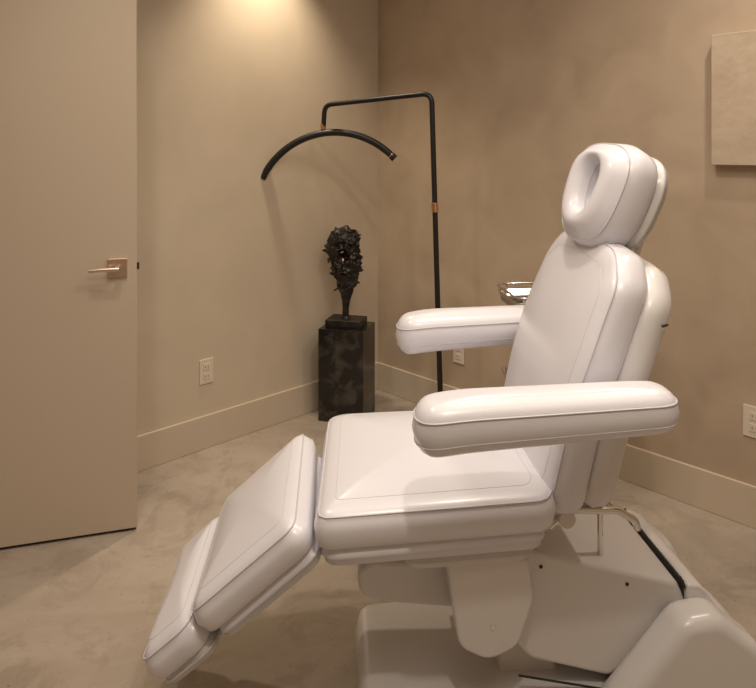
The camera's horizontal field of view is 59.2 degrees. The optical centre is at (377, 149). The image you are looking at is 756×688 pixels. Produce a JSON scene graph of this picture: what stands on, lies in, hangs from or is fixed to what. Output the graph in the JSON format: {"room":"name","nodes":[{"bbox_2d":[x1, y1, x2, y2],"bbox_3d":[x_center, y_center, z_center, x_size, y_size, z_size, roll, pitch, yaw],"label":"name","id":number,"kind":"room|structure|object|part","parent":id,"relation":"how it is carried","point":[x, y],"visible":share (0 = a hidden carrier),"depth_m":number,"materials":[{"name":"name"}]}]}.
{"room":"beauty treatment room","nodes":[
{"label":"beauty treatment room","id":0,"kind":"room"},
{"bbox_2d":[137,0,377,435],"bbox_3d":[-1.587,0.045,2.519,4.540,2.750,0.120,0,0,-44],"label":"wall","id":1,"kind":"structure","parent":0,"point":[234,270],"depth_m":3.32,"materials":[{"name":"paint"}]},
{"bbox_2d":[0,0,136,547],"bbox_3d":[-1.325,0.349,2.378,0.872,2.118,0.042,0,0,-16],"label":"door","id":2,"kind":"structure","parent":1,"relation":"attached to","point":[68,68],"depth_m":2.41,"materials":[{"name":"beige paint"}]},
{"bbox_2d":[0,527,135,548],"bbox_3d":[-1.325,1.413,2.379,0.868,0.009,0.024,0,0,-16],"label":"seal","id":3,"kind":"object","parent":2,"relation":"attached to","point":[135,527],"visible":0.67,"depth_m":2.42,"materials":[{"name":"black rubber"}]},
{"bbox_2d":[108,258,126,277],"bbox_3d":[-0.962,0.435,2.457,0.068,0.068,0.010,0,0,-16],"label":"rose","id":4,"kind":"object","parent":2,"relation":"attached to","point":[122,262],"visible":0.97,"depth_m":2.45,"materials":[{"name":"silver metal"}]},
{"label":"spindle","id":5,"kind":"object","parent":4,"relation":"attached to","visible":0},
{"bbox_2d":[88,267,118,273],"bbox_3d":[-0.994,0.436,2.410,0.104,0.018,0.018,0,0,-16],"label":"lever","id":6,"kind":"object","parent":5,"relation":"attached to","point":[115,269],"visible":1,"depth_m":2.40,"materials":[{"name":"silver metal"}]},
{"bbox_2d":[199,357,212,384],"bbox_3d":[-0.818,1.055,3.173,0.072,0.117,0.009,0,0,-44],"label":"wall outlet","id":7,"kind":"object","parent":1,"relation":"attached to","point":[205,365],"visible":1,"depth_m":3.17,"materials":[{"name":"beige plastic"}]},
{"bbox_2d":[204,363,209,369],"bbox_3d":[-0.816,1.033,3.171,0.034,0.030,0.002,0,0,-44],"label":"socket","id":8,"kind":"object","parent":7,"relation":"attached to","point":[206,365],"depth_m":3.17,"materials":[{"name":"beige plastic"}]},
{"bbox_2d":[204,372,209,379],"bbox_3d":[-0.816,1.077,3.171,0.034,0.030,0.002,0,0,-44],"label":"socket","id":9,"kind":"object","parent":7,"relation":"attached to","point":[206,374],"depth_m":3.17,"materials":[{"name":"beige plastic"}]},
{"bbox_2d":[137,362,378,471],"bbox_3d":[-0.556,1.341,3.423,1.559,0.157,0.014,0,0,-44],"label":"baseboard","id":10,"kind":"structure","parent":1,"relation":"attached to","point":[166,444],"depth_m":3.23,"materials":[{"name":"beige paint"}]},
{"bbox_2d":[0,389,755,687],"bbox_3d":[-0.496,1.470,1.390,4.540,0.100,5.820,0,0,-44],"label":"floor","id":11,"kind":"structure","parent":0,"point":[78,612],"depth_m":2.15,"materials":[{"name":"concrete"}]},
{"bbox_2d":[318,322,374,421],"bbox_3d":[-0.165,1.179,3.557,0.247,0.482,0.215,0,0,16],"label":"plinth","id":12,"kind":"object","parent":11,"relation":"on","point":[346,357],"visible":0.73,"depth_m":3.46,"materials":[{"name":"black stone"}]},
{"bbox_2d":[322,225,366,329],"bbox_3d":[-0.178,0.669,3.557,0.229,0.537,0.188,0,0,27],"label":"bust sculpture","id":13,"kind":"object","parent":12,"relation":"on","point":[342,246],"visible":1,"depth_m":3.51,"materials":[{"name":"black metal"}]},
{"bbox_3d":[-0.169,0.918,3.558,0.192,0.040,0.140,0,0,16],"label":"plate","id":14,"kind":"part","parent":13,"relation":"part of","materials":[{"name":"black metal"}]},
{"bbox_2d":[261,92,442,391],"bbox_3d":[-0.044,0.573,3.299,1.111,1.694,0.353,0,0,28],"label":"floor lamp","id":15,"kind":"object","parent":11,"relation":"on","point":[323,131],"visible":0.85,"depth_m":3.19,"materials":[{"name":"black metal"}]},
{"bbox_2d":[271,136,381,169],"bbox_3d":[-0.261,0.008,3.414,0.606,0.195,0.017,0,0,0],"label":"diffuser","id":16,"kind":"object","parent":15,"relation":"attached to","point":[301,139],"depth_m":3.40,"materials":[{"name":"grey"}]},
{"bbox_2d":[143,143,755,687],"bbox_3d":[0.235,0.700,1.770,1.576,1.440,0.854,0,0,-4],"label":"chair","id":17,"kind":"object","parent":11,"relation":"on","point":[462,510],"visible":1,"depth_m":1.59,"materials":[{"name":"white leather"}]},
{"bbox_2d":[144,517,218,678],"bbox_3d":[-0.473,1.130,1.716,0.152,0.140,0.482,0,0,-4],"label":"cushion","id":18,"kind":"object","parent":17,"relation":"on","point":[179,642],"depth_m":1.51,"materials":[{"name":"white leather"}]},
{"bbox_2d":[193,435,317,630],"bbox_3d":[-0.299,0.962,1.729,0.275,0.244,0.526,0,0,-4],"label":"cushion","id":19,"kind":"object","parent":17,"relation":"on","point":[263,541],"depth_m":1.53,"materials":[{"name":"white leather"}]},
{"bbox_2d":[314,411,556,549],"bbox_3d":[0.122,0.830,1.778,0.573,0.127,0.593,0,0,-4],"label":"seat cushion","id":20,"kind":"object","parent":17,"relation":"on","point":[375,488],"depth_m":1.54,"materials":[{"name":"white leather"}]},
{"bbox_3d":[0.322,0.574,2.135,0.533,0.140,0.136,0,0,-4],"label":"armrest","id":21,"kind":"part","parent":17,"relation":"part of","materials":[{"name":"white leather"}]},
{"bbox_3d":[0.269,0.980,1.759,0.180,0.080,0.340,0,0,-4],"label":"seat mount","id":22,"kind":"part","parent":17,"relation":"part of","materials":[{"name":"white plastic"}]},
{"bbox_3d":[0.484,1.365,1.774,1.080,0.109,0.503,0,0,-4],"label":"plate","id":23,"kind":"part","parent":17,"relation":"part of","materials":[{"name":"white plastic"}]},
{"bbox_3d":[0.356,0.545,1.419,0.565,0.032,0.130,0,0,-4],"label":"armrest piping","id":24,"kind":"part","parent":17,"relation":"part of","materials":[{"name":"white leather"}]},
{"bbox_3d":[0.357,0.569,1.419,0.571,0.131,0.136,0,0,-4],"label":"armrest","id":25,"kind":"part","parent":17,"relation":"part of","materials":[{"name":"white leather"}]},
{"bbox_3d":[0.357,0.592,1.419,0.564,0.040,0.129,0,0,-4],"label":"armrest seam","id":26,"kind":"part","parent":17,"relation":"part of","materials":[{"name":"white leather"}]},
{"bbox_2d":[504,231,646,514],"bbox_3d":[0.512,0.554,1.794,0.272,0.650,0.542,0,0,-4],"label":"cushion","id":27,"kind":"object","parent":17,"relation":"on","point":[583,319],"depth_m":1.59,"materials":[{"name":"white leather"}]},
{"bbox_3d":[0.521,0.890,1.606,0.232,0.063,0.018,0,0,-4],"label":"handle","id":28,"kind":"part","parent":17,"relation":"part of","materials":[{"name":"silver metal"}]},
{"bbox_3d":[0.510,1.129,1.776,0.480,0.316,0.310,0,0,-4],"label":"lift arm","id":29,"kind":"part","parent":17,"relation":"part of","materials":[{"name":"white plastic"}]},
{"bbox_3d":[0.561,0.925,1.679,0.014,0.210,0.014,0,0,-4],"label":"handle post","id":30,"kind":"part","parent":17,"relation":"part of","materials":[{"name":"silver metal"}]},
{"bbox_2d":[562,143,657,246],"bbox_3d":[0.607,0.125,1.790,0.199,0.287,0.290,0,0,-4],"label":"cushion","id":31,"kind":"object","parent":17,"relation":"on","point":[610,198],"depth_m":1.69,"materials":[{"name":"white leather"}]},
{"bbox_3d":[0.667,0.299,1.736,0.062,0.157,0.016,0,0,-4],"label":"headrest post","id":32,"kind":"part","parent":17,"relation":"part of","materials":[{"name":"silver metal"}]},
{"bbox_2d":[497,282,612,505],"bbox_3d":[0.700,0.976,2.550,0.440,0.889,0.432,0,0,-7],"label":"trolley","id":33,"kind":"object","parent":11,"relation":"on","point":[510,296],"visible":0.14,"depth_m":2.63,"materials":[{"name":"silver metal"}]},
{"bbox_2d":[501,367,507,378],"bbox_3d":[0.700,0.879,2.550,0.422,0.042,0.212,0,0,-7],"label":"tray","id":34,"kind":"object","parent":33,"relation":"on","point":[504,369],"depth_m":2.62,"materials":[{"name":"silver metal"}]},
{"bbox_2d":[497,282,533,304],"bbox_3d":[0.700,0.563,2.550,0.491,0.064,0.460,0,0,-44],"label":"tray","id":35,"kind":"object","parent":33,"relation":"on","point":[511,296],"depth_m":2.65,"materials":[{"name":"silver metal"}]},
{"bbox_2d":[378,0,755,485],"bbox_3d":[1.579,0.045,2.423,0.120,2.750,4.420,0,0,-44],"label":"wall","id":36,"kind":"structure","parent":0,"point":[519,89],"depth_m":3.12,"materials":[{"name":"paint"}]},
{"bbox_2d":[453,349,463,364],"bbox_3d":[0.426,1.071,3.523,0.009,0.117,0.072,0,0,-44],"label":"wall outlet","id":37,"kind":"object","parent":36,"relation":"attached to","point":[458,354],"visible":0.62,"depth_m":3.52,"materials":[{"name":"beige plastic"}]},
{"bbox_2d":[378,362,755,528],"bbox_3d":[1.494,1.341,2.414,0.014,0.157,4.286,0,0,-44],"label":"baseboard","id":38,"kind":"structure","parent":36,"relation":"attached to","point":[723,496],"depth_m":2.71,"materials":[{"name":"beige paint"}]},
{"bbox_2d":[711,30,755,165],"bbox_3d":[1.565,-0.194,2.318,0.044,0.503,0.750,0,0,-44],"label":"canvas","id":39,"kind":"object","parent":36,"relation":"attached to","point":[733,55],"visible":1,"depth_m":2.52,"materials":[{"name":"fabric"}]},
{"bbox_2d":[743,404,755,437],"bbox_3d":[1.415,1.024,2.499,0.009,0.118,0.080,0,0,-44],"label":"wall outlet","id":40,"kind":"object","parent":36,"relation":"attached to","point":[749,412],"visible":1,"depth_m":2.51,"materials":[{"name":"beige plastic"}]},
{"bbox_2d":[749,412,755,420],"bbox_3d":[1.413,1.002,2.497,0.002,0.030,0.034,0,0,-44],"label":"socket","id":41,"kind":"object","parent":40,"relation":"attached to","point":[752,415],"depth_m":2.50,"materials":[{"name":"beige plastic"}]},
{"bbox_2d":[749,423,755,432],"bbox_3d":[1.413,1.046,2.497,0.002,0.030,0.034,0,0,-44],"label":"socket","id":42,"kind":"object","parent":40,"relation":"attached to","point":[752,426],"depth_m":2.50,"materials":[{"name":"beige plastic"}]}
]}

